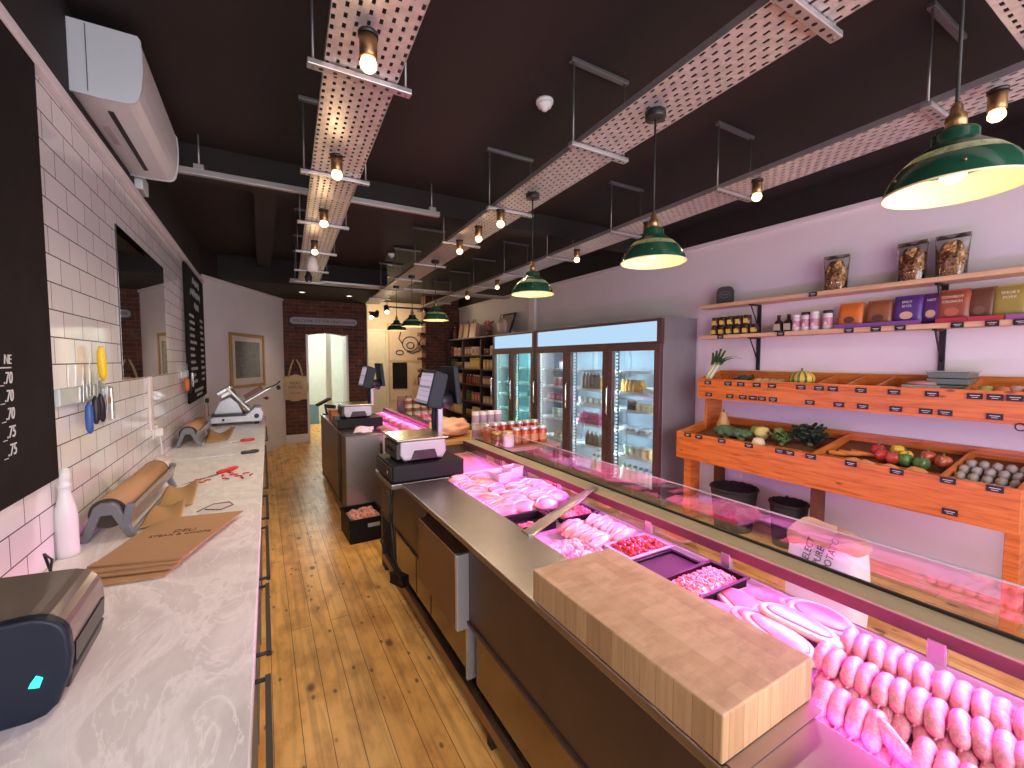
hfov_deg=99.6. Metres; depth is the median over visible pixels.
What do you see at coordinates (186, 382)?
knife
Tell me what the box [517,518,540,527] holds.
meat trimmings
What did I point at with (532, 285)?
pendant lamp
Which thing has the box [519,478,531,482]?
steak
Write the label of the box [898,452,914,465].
bell pepper
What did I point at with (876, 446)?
bell pepper
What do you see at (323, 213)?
spot lamp
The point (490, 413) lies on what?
can
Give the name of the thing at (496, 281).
spot lamp
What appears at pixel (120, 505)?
dispenser
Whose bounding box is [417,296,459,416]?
wall pier
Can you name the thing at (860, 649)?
sausage
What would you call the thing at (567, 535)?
chicken thigh
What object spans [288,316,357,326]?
welcome sign
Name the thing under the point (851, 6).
cable tray
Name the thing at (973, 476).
mushroom
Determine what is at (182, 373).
rack
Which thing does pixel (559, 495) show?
steak
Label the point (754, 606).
pork chop
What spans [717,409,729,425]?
butternut squash
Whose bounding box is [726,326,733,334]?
honey jar
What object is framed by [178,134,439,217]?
conduit
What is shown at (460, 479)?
steak
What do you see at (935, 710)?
sausage
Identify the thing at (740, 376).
cucumber
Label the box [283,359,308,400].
tote bag
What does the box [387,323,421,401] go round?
notice board
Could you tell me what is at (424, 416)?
tin
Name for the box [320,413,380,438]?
countertop
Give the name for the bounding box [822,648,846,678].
sausage
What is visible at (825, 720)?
sausage
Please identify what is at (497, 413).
can
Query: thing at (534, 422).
jar
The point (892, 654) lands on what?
sausage
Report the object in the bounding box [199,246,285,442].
wall
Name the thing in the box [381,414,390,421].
joint
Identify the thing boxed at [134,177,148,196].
pipe cover
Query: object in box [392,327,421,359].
poster
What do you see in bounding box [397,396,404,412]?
pack
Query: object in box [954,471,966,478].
mushroom
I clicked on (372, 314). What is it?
ceiling spotlight
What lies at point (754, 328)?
honey jar
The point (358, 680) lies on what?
floor
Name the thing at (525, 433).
jar
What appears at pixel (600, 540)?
chicken thigh
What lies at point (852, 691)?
sausage
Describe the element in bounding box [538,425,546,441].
jar
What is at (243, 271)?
ceiling
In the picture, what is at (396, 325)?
pendant lamp
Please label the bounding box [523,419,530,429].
jar
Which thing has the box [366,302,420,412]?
wall
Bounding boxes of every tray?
[289,278,509,299]
[298,0,429,284]
[364,0,872,303]
[421,60,1023,307]
[504,509,558,531]
[545,503,599,523]
[603,533,673,559]
[633,548,701,576]
[663,560,749,599]
[833,320,922,328]
[935,317,967,322]
[968,315,1004,320]
[986,0,1023,49]
[1006,313,1023,318]
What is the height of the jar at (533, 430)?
0.150 m
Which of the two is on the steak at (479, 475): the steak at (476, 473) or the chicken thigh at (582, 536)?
the steak at (476, 473)
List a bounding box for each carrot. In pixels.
[826,449,847,455]
[837,449,862,455]
[850,449,874,456]
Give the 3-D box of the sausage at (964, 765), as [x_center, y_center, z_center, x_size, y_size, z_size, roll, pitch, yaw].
[0.836,0.737,0.792,0.120,0.043,0.037,-3,4,-40]
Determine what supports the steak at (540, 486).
on the steak at (546, 489)
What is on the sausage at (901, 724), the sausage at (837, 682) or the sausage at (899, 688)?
the sausage at (899, 688)
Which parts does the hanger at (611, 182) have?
rod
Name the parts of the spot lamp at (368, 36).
bulb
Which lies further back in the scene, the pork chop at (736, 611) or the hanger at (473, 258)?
the hanger at (473, 258)
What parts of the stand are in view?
leg, leg, leg, leg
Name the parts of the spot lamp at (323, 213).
bulb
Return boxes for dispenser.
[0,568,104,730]
[80,460,176,543]
[175,417,210,447]
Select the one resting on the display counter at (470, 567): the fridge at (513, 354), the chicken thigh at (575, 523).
the chicken thigh at (575, 523)
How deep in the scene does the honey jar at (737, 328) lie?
4.43 m
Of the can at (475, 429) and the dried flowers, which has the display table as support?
the can at (475, 429)
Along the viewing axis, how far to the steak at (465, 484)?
2.64 m
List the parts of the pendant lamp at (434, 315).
cord, lamp shade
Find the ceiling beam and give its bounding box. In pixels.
[177,141,642,252]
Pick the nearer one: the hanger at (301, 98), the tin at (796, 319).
the hanger at (301, 98)
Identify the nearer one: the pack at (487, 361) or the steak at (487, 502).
the steak at (487, 502)
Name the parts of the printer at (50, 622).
plate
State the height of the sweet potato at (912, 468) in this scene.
0.083 m
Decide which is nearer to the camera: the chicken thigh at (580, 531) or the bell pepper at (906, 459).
the chicken thigh at (580, 531)
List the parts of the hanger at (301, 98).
rod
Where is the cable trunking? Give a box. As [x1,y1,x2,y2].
[147,377,154,430]
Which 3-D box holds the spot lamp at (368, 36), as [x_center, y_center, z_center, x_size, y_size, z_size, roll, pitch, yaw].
[-0.491,-1.132,1.480,0.068,0.128,0.068,-2,4,-30]
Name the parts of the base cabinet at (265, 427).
door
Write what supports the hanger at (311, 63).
hanging from the ceiling at (232, 74)
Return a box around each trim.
[0,2,203,282]
[201,274,282,300]
[305,334,348,441]
[325,334,331,411]
[367,329,388,407]
[458,196,882,309]
[528,298,535,330]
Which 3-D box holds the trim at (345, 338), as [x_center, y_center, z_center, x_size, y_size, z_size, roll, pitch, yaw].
[-3.869,0.069,9.066,0.803,2.170,0.400,-2,4,-30]
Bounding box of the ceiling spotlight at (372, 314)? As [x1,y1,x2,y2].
[369,310,378,318]
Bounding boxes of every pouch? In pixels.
[838,302,863,324]
[866,299,893,322]
[893,294,923,320]
[921,293,938,322]
[937,288,971,319]
[967,286,997,320]
[993,283,1023,317]
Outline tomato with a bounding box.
[993,385,1010,390]
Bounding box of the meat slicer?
[209,381,280,425]
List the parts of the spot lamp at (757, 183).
bulb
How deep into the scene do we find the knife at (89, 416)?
1.90 m
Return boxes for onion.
[1010,384,1023,391]
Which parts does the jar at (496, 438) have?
lid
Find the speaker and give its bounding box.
[306,254,317,272]
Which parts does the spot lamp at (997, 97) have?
bulb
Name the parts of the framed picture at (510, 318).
frame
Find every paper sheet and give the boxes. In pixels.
[138,499,185,528]
[158,480,199,506]
[205,427,234,442]
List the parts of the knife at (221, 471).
blade, handle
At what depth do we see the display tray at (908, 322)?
3.39 m
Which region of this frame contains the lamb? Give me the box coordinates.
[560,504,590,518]
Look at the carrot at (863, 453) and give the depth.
3.36 m
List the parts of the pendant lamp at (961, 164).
lamp shade, bulb, cord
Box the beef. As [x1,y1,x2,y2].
[611,535,663,556]
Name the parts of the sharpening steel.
handle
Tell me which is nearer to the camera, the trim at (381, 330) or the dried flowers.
the dried flowers
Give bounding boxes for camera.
[305,271,311,282]
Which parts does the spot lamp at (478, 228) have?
bulb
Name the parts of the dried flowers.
pot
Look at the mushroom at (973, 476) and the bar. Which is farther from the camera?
the mushroom at (973, 476)
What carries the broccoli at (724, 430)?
on the stand
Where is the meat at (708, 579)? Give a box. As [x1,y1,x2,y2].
[672,566,736,595]
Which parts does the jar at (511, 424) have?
lid, glass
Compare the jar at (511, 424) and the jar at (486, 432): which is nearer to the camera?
the jar at (486, 432)
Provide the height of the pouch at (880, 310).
0.201 m
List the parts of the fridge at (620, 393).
door, glass, handle, door, glass, lit panel, header frame, handle, glass, door, panel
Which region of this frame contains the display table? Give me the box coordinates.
[468,439,560,467]
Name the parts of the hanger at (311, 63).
rod, rod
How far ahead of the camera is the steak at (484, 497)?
2.40 m
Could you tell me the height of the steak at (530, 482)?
0.054 m
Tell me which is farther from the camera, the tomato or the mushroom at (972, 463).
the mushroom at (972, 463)
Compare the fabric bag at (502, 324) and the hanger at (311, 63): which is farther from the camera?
the fabric bag at (502, 324)
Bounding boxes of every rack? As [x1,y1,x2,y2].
[54,383,114,419]
[180,371,193,386]
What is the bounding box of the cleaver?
[107,385,114,420]
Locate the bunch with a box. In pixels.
[787,423,829,445]
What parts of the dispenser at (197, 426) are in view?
frame, cutter arm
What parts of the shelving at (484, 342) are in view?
panel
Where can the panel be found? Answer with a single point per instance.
(314, 410)
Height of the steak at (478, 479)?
0.049 m
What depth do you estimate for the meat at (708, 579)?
1.55 m
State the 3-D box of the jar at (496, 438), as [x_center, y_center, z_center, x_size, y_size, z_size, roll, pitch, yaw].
[-0.132,0.479,3.732,0.092,0.135,0.091,-2,4,-30]
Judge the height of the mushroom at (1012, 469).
0.067 m
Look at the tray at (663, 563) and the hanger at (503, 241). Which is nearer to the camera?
the tray at (663, 563)
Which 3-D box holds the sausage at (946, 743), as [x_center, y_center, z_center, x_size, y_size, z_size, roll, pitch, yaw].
[0.915,0.763,0.911,0.115,0.038,0.036,-3,4,-40]
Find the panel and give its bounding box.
[310,404,318,423]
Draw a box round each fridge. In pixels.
[490,330,535,459]
[533,316,696,505]
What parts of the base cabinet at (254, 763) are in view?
door, handle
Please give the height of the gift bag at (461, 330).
0.406 m
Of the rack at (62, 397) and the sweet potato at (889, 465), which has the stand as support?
the sweet potato at (889, 465)
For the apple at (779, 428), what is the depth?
4.01 m
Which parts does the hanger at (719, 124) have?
rod, rod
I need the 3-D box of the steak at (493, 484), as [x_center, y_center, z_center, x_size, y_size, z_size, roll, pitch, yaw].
[-0.095,0.643,2.627,0.104,0.054,0.169,2,4,28]
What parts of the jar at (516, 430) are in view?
lid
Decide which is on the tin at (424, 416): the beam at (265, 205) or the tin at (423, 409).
the tin at (423, 409)
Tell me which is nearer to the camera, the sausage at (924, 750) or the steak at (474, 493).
the sausage at (924, 750)
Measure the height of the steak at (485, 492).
0.047 m
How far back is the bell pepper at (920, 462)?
3.00 m
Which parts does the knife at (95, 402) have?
blade, handle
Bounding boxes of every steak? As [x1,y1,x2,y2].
[447,475,469,483]
[454,478,469,484]
[456,480,477,487]
[460,482,475,489]
[462,484,488,490]
[465,487,488,492]
[467,472,487,477]
[468,489,488,497]
[470,474,489,479]
[473,477,494,482]
[476,494,502,502]
[477,492,498,497]
[478,481,497,486]
[483,499,494,505]
[487,483,503,488]
[488,498,513,508]
[489,485,506,491]
[492,489,505,494]
[493,503,517,515]
[500,489,520,496]
[503,494,524,498]
[504,482,525,486]
[505,484,522,489]
[509,495,529,500]
[512,499,535,512]
[515,485,530,490]
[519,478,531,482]
[519,487,537,495]
[525,490,546,497]
[526,479,545,485]
[528,492,553,501]
[533,483,555,489]
[534,495,557,509]
[541,488,558,491]
[548,489,568,500]
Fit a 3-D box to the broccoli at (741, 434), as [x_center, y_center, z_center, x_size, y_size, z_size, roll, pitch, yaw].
[2.186,0.485,4.115,0.175,0.129,0.198,0,3,-4]
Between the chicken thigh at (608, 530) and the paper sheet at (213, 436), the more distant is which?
the paper sheet at (213, 436)
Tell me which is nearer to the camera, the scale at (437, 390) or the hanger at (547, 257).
the scale at (437, 390)
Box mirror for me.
[114,223,167,379]
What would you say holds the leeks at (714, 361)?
on the stand
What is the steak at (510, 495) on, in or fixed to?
on the display counter at (470, 567)
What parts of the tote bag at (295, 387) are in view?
handle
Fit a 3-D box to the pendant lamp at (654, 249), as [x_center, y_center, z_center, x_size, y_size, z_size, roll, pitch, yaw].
[0.645,-0.889,1.966,0.291,0.670,0.291,-1,3,-13]
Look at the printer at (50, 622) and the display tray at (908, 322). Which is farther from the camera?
the display tray at (908, 322)
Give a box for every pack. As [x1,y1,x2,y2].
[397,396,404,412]
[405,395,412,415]
[486,360,489,368]
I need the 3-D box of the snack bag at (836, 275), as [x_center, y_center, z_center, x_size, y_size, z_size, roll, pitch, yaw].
[2.779,-0.951,3.710,0.130,0.301,0.182,-3,4,-42]
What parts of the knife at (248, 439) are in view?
handle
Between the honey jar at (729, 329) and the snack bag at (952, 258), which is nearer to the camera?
the snack bag at (952, 258)
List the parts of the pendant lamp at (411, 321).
lamp shade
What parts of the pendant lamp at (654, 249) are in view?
lamp shade, cord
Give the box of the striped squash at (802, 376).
[789,368,814,382]
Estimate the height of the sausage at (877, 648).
0.046 m
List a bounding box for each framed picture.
[228,332,265,388]
[498,312,516,333]
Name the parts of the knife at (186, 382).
handle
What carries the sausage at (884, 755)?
on the display counter at (470, 567)
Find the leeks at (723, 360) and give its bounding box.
[708,356,733,378]
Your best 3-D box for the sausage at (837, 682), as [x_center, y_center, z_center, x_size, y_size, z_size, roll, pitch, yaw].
[0.810,0.753,1.075,0.115,0.039,0.035,-3,4,-41]
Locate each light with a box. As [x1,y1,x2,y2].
[28,676,42,688]
[384,288,428,313]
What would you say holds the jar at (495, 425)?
on the display table
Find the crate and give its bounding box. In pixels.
[340,501,380,544]
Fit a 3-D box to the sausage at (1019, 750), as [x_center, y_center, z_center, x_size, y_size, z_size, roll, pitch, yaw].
[0.997,0.734,0.841,0.120,0.044,0.039,-3,4,-42]
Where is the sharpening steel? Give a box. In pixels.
[183,449,258,459]
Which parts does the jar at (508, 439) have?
lid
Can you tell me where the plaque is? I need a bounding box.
[716,286,733,303]
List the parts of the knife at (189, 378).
handle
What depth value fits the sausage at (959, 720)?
0.90 m
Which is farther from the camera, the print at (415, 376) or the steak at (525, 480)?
the print at (415, 376)
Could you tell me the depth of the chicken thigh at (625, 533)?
1.97 m
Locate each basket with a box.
[709,480,759,533]
[768,495,809,549]
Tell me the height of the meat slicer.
0.506 m
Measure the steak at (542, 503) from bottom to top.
0.051 m
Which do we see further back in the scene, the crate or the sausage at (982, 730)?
the crate
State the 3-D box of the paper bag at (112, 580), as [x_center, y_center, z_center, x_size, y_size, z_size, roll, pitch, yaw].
[-1.424,0.661,1.704,0.291,0.006,0.536,-1,3,-17]
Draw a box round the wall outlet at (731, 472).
[728,468,741,477]
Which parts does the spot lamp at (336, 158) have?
bulb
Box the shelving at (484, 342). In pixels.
[445,335,492,423]
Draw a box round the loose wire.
[197,501,233,511]
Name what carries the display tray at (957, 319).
on the wall shelf at (942, 328)
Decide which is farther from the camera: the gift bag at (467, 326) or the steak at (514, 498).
the gift bag at (467, 326)
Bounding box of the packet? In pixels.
[475,392,479,401]
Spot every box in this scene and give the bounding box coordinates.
[328,409,338,419]
[454,348,458,355]
[470,358,472,368]
[473,358,475,368]
[475,347,479,354]
[476,358,479,368]
[485,376,490,385]
[486,396,490,403]
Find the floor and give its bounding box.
[258,420,1023,767]
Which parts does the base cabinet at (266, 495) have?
door, handle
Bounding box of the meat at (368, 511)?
[346,506,379,520]
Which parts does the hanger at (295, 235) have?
rod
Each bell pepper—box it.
[871,443,885,453]
[875,447,887,460]
[885,450,898,463]
[890,443,904,453]
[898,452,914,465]
[899,448,913,455]
[913,455,930,469]
[920,449,936,463]
[934,453,952,468]
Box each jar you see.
[482,423,490,443]
[491,422,499,435]
[491,431,501,446]
[499,421,507,442]
[503,430,513,446]
[507,421,515,429]
[512,427,520,444]
[515,420,522,430]
[521,426,529,443]
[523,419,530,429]
[529,425,537,442]
[531,419,537,425]
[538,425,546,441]
[711,327,718,334]
[712,318,719,326]
[718,326,725,334]
[719,317,726,325]
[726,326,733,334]
[727,316,734,325]
[734,325,741,333]
[735,315,742,324]
[742,324,749,333]
[743,315,751,323]
[750,324,758,332]
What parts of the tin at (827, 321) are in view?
lid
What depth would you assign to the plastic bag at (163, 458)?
2.87 m
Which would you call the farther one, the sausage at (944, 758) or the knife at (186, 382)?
the knife at (186, 382)
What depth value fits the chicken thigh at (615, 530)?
2.00 m
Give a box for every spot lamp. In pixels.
[310,240,317,254]
[319,208,328,227]
[330,153,342,179]
[358,26,377,73]
[456,239,462,253]
[474,225,482,241]
[495,280,499,288]
[496,208,504,227]
[574,249,579,261]
[643,221,648,230]
[751,178,763,201]
[986,84,1009,122]
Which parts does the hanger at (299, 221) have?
rod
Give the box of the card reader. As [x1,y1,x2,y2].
[315,398,335,414]
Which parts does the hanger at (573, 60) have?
rod, rod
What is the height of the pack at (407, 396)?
0.340 m
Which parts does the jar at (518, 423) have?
lid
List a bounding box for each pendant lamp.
[387,285,406,330]
[401,275,422,326]
[423,260,448,321]
[511,191,553,297]
[620,106,686,269]
[880,0,1023,209]
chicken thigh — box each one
[556,519,579,533]
[561,520,582,535]
[565,524,587,538]
[570,526,596,538]
[578,528,600,539]
[581,530,605,543]
[584,513,600,523]
[587,515,608,526]
[587,533,610,546]
[591,518,614,529]
[599,519,612,531]
[605,522,621,533]
[610,524,627,541]
[612,528,635,541]
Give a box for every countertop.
[0,416,265,767]
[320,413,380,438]
[402,478,891,767]
[445,430,471,445]
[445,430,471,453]
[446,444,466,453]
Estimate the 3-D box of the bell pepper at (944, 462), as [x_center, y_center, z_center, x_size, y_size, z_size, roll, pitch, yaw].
[2.981,0.531,2.991,0.079,0.104,0.079,0,3,8]
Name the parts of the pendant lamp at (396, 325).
lamp shade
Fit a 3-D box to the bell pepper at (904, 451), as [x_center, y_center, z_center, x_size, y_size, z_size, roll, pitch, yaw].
[2.881,0.521,3.164,0.079,0.104,0.079,3,4,39]
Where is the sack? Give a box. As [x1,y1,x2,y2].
[785,517,872,627]
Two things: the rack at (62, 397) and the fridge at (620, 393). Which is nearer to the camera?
the rack at (62, 397)
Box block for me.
[533,548,822,767]
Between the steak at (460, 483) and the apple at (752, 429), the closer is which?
the steak at (460, 483)
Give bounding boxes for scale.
[337,363,384,418]
[383,366,461,462]
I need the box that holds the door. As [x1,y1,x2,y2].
[367,331,386,413]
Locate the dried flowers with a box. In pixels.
[484,320,493,334]
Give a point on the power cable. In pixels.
(398, 578)
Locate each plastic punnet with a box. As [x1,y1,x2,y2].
[901,381,939,387]
[925,370,981,388]
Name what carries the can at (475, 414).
on the can at (475, 429)
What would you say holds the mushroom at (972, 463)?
on the stand
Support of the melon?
on the stand
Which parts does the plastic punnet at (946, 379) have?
lid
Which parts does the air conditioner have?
panel, panel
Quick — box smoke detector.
[536,95,552,111]
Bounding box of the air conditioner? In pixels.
[65,16,178,181]
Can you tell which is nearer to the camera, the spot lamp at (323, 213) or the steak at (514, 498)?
the steak at (514, 498)
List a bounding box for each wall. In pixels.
[0,0,205,577]
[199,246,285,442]
[282,299,366,434]
[308,310,367,419]
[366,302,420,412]
[459,122,1023,577]
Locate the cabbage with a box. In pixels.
[767,431,793,445]
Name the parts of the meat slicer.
knob, housing trim, blade, handle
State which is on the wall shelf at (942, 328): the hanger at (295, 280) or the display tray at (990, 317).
the display tray at (990, 317)
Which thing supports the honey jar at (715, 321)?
on the honey jar at (714, 330)
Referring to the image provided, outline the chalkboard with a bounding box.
[392,363,406,388]
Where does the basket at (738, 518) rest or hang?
on the floor
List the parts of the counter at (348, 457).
panel, kick rail, drawer, gap panel, panel, cash drawer, panel, post, rail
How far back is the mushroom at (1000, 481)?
2.63 m
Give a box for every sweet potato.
[845,457,859,460]
[858,459,874,463]
[882,463,899,468]
[905,466,927,472]
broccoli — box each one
[713,424,736,437]
[730,428,751,439]
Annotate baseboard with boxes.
[264,435,286,453]
[287,434,308,443]
[699,489,1001,599]
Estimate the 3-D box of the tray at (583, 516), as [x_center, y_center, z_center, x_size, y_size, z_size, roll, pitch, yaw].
[0.322,0.687,2.295,0.246,0.030,0.156,-2,4,-30]
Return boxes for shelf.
[375,469,465,489]
[698,318,1023,369]
[699,266,1023,332]
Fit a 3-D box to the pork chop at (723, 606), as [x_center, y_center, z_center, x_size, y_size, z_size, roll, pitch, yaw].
[0.658,0.737,1.405,0.119,0.020,0.219,-4,6,-35]
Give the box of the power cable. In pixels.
[380,489,408,587]
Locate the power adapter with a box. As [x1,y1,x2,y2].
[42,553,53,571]
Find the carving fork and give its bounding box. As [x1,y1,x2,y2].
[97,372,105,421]
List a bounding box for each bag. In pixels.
[86,522,181,572]
[87,510,242,567]
[97,545,199,577]
[101,534,171,585]
[153,455,171,466]
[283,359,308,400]
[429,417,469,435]
[458,322,464,338]
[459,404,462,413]
[463,321,469,337]
[469,320,479,336]
[497,314,506,333]
[824,253,850,290]
[897,238,928,281]
[935,231,972,276]
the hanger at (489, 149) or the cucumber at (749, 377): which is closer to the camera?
the hanger at (489, 149)
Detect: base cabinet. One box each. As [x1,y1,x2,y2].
[251,583,271,767]
[255,525,270,744]
[255,673,273,767]
[258,494,268,644]
[260,445,268,590]
[262,427,267,505]
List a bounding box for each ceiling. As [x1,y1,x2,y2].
[64,0,1023,303]
[217,253,386,303]
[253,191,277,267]
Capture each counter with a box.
[320,408,428,506]
[375,423,1023,767]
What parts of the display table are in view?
leg, leg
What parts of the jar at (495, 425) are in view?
lid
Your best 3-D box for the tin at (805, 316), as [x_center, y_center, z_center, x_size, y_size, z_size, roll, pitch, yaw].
[2.649,-0.563,3.906,0.076,0.165,0.073,-2,4,-30]
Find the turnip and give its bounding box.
[752,436,764,445]
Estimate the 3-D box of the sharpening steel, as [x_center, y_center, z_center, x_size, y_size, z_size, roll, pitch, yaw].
[-2.295,0.557,3.405,0.533,0.029,0.041,-2,4,-35]
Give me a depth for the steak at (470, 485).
2.61 m
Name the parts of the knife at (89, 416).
blade, handle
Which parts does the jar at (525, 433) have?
lid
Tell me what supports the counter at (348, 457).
on the floor
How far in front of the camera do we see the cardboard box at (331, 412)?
5.42 m
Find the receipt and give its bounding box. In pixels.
[353,426,373,432]
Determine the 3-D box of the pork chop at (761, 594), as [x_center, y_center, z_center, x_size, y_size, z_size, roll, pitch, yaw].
[0.873,0.733,1.471,0.199,0.024,0.127,3,4,44]
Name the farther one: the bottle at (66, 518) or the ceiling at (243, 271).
the ceiling at (243, 271)
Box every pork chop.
[705,599,730,612]
[717,587,758,607]
[729,606,761,619]
[739,586,787,603]
[741,611,815,667]
[751,603,759,609]
[757,602,843,649]
[778,597,804,605]
[787,599,855,637]
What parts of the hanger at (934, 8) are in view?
rod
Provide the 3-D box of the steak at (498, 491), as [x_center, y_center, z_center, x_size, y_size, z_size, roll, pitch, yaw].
[-0.059,0.648,2.526,0.098,0.051,0.170,3,4,39]
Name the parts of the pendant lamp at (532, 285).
lamp shade, cord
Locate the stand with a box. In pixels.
[676,370,1023,635]
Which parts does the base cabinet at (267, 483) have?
door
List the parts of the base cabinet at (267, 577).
door, handle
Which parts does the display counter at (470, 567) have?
drawer, panel, door, cash drawer, door, drawer, door, kick rail, door, control panel, rail, rail, glass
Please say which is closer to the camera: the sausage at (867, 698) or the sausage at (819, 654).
the sausage at (867, 698)
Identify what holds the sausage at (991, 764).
on the display counter at (470, 567)
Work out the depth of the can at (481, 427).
4.07 m
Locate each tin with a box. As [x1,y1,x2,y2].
[405,398,411,405]
[405,406,411,413]
[412,398,419,405]
[413,406,419,412]
[420,405,427,412]
[420,412,427,419]
[792,314,800,330]
[801,312,809,330]
[810,311,819,329]
[822,310,832,328]
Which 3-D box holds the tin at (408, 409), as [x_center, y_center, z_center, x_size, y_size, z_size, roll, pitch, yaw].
[-1.481,0.367,6.196,0.105,0.104,0.104,-2,4,-30]
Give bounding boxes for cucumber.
[731,374,745,379]
[739,374,753,379]
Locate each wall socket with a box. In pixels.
[152,425,162,454]
[204,397,211,415]
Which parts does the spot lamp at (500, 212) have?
bulb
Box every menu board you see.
[0,19,58,510]
[182,261,206,403]
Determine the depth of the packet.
9.45 m
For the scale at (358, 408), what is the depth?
5.03 m
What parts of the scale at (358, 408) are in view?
weigh plate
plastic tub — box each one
[489,468,512,483]
[501,463,523,478]
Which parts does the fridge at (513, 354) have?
handle, door, glass, handle, lit panel, header frame, door, glass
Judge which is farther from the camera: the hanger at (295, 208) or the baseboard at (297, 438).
the baseboard at (297, 438)
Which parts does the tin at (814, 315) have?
lid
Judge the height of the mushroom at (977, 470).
0.068 m
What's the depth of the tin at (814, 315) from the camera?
3.81 m
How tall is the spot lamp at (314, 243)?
0.128 m
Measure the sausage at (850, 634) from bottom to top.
0.045 m
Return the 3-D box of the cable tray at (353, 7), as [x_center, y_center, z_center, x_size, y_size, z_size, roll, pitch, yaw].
[-1.087,-1.306,2.675,0.279,0.031,8.650,-2,4,-27]
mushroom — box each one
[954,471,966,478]
[958,464,969,474]
[966,459,977,468]
[967,473,979,481]
[971,467,983,476]
[979,461,990,470]
[981,475,993,483]
[984,468,996,478]
[992,463,1004,472]
[994,477,1008,485]
[998,470,1010,480]
[1006,465,1018,474]
[1010,480,1021,487]
[1012,472,1023,482]
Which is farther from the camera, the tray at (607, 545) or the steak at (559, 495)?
the steak at (559, 495)
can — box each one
[472,411,479,425]
[472,426,479,439]
[479,411,486,425]
[480,426,482,439]
[487,410,493,422]
[494,410,501,421]
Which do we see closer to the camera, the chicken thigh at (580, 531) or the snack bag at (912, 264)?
the chicken thigh at (580, 531)
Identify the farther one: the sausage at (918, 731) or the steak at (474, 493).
the steak at (474, 493)
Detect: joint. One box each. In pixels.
[373,423,391,431]
[380,426,397,432]
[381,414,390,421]
[385,417,397,422]
[388,419,402,426]
[397,422,409,428]
[400,424,418,429]
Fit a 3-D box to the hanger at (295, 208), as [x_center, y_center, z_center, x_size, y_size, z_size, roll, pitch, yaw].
[-2.065,-1.592,4.560,0.400,0.450,0.040,-2,4,-30]
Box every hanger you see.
[293,234,328,273]
[293,250,323,283]
[294,207,336,256]
[297,194,348,230]
[298,94,369,186]
[306,0,411,98]
[369,276,390,300]
[379,262,403,292]
[393,247,421,282]
[413,226,445,268]
[431,280,450,304]
[441,217,479,248]
[449,270,470,297]
[472,257,495,288]
[486,146,533,217]
[502,240,528,277]
[545,235,574,261]
[568,56,628,163]
[608,180,643,238]
[713,120,754,201]
[771,0,842,43]
[920,0,966,126]
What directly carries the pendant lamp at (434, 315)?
hanging from the cable tray at (851, 6)
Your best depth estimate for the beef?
1.87 m
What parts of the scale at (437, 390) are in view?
weigh plate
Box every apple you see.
[750,425,757,435]
[773,426,784,432]
[977,384,993,390]
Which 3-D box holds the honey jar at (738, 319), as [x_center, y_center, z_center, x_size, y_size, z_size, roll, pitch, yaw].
[2.333,-0.654,4.448,0.080,0.094,0.078,-2,4,-30]
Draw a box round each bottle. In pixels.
[54,468,79,559]
[453,326,456,338]
[773,315,783,331]
[783,314,791,330]
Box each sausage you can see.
[811,680,835,718]
[812,641,833,671]
[813,671,830,687]
[817,716,833,728]
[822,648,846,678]
[827,689,851,729]
[831,673,845,689]
[833,726,850,740]
[839,656,862,689]
[840,626,859,654]
[844,698,870,739]
[847,687,860,701]
[851,739,868,751]
[852,634,873,660]
[854,663,878,697]
[861,692,876,709]
[861,709,887,753]
[867,639,886,669]
[870,672,893,707]
[871,744,893,765]
[877,717,911,767]
[878,705,894,724]
[882,646,904,675]
[888,677,911,716]
[890,757,903,767]
[891,714,912,742]
[897,653,918,685]
[905,687,929,727]
[909,737,937,767]
[912,661,934,693]
[912,724,933,741]
[923,697,948,740]
[931,670,955,702]
[932,750,960,767]
[935,728,957,754]
[945,703,951,727]
[947,708,971,751]
[949,680,973,713]
[956,747,979,767]
[959,762,977,767]
[970,688,994,720]
[970,716,994,764]
[979,761,996,767]
[990,697,1013,734]
[992,729,1016,767]
[1012,707,1023,741]
[1014,741,1023,767]
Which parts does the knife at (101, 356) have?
blade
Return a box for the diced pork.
[547,536,602,558]
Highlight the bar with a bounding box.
[521,485,597,535]
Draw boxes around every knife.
[82,367,93,433]
[89,360,99,423]
[97,346,106,394]
[182,466,238,484]
[184,364,189,390]
[187,368,191,392]
[222,438,254,443]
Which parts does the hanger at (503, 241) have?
rod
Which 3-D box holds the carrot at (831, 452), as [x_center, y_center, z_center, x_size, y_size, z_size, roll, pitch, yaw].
[2.627,0.555,3.468,0.177,0.048,0.048,2,4,31]
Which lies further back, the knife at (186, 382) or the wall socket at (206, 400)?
the wall socket at (206, 400)
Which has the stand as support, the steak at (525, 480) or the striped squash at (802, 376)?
the striped squash at (802, 376)
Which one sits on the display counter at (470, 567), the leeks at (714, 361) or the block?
the block
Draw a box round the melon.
[754,425,769,439]
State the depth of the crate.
3.97 m
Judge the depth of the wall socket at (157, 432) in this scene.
3.16 m
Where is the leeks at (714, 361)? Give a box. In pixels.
[705,349,725,378]
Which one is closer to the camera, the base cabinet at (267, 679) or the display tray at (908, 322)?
the base cabinet at (267, 679)
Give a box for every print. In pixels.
[235,341,260,378]
[410,363,421,392]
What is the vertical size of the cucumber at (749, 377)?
0.099 m
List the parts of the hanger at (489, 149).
rod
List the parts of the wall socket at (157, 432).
plate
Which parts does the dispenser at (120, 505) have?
frame, rod, cutter arm, frame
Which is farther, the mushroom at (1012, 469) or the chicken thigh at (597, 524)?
the mushroom at (1012, 469)
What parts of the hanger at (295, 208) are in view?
rod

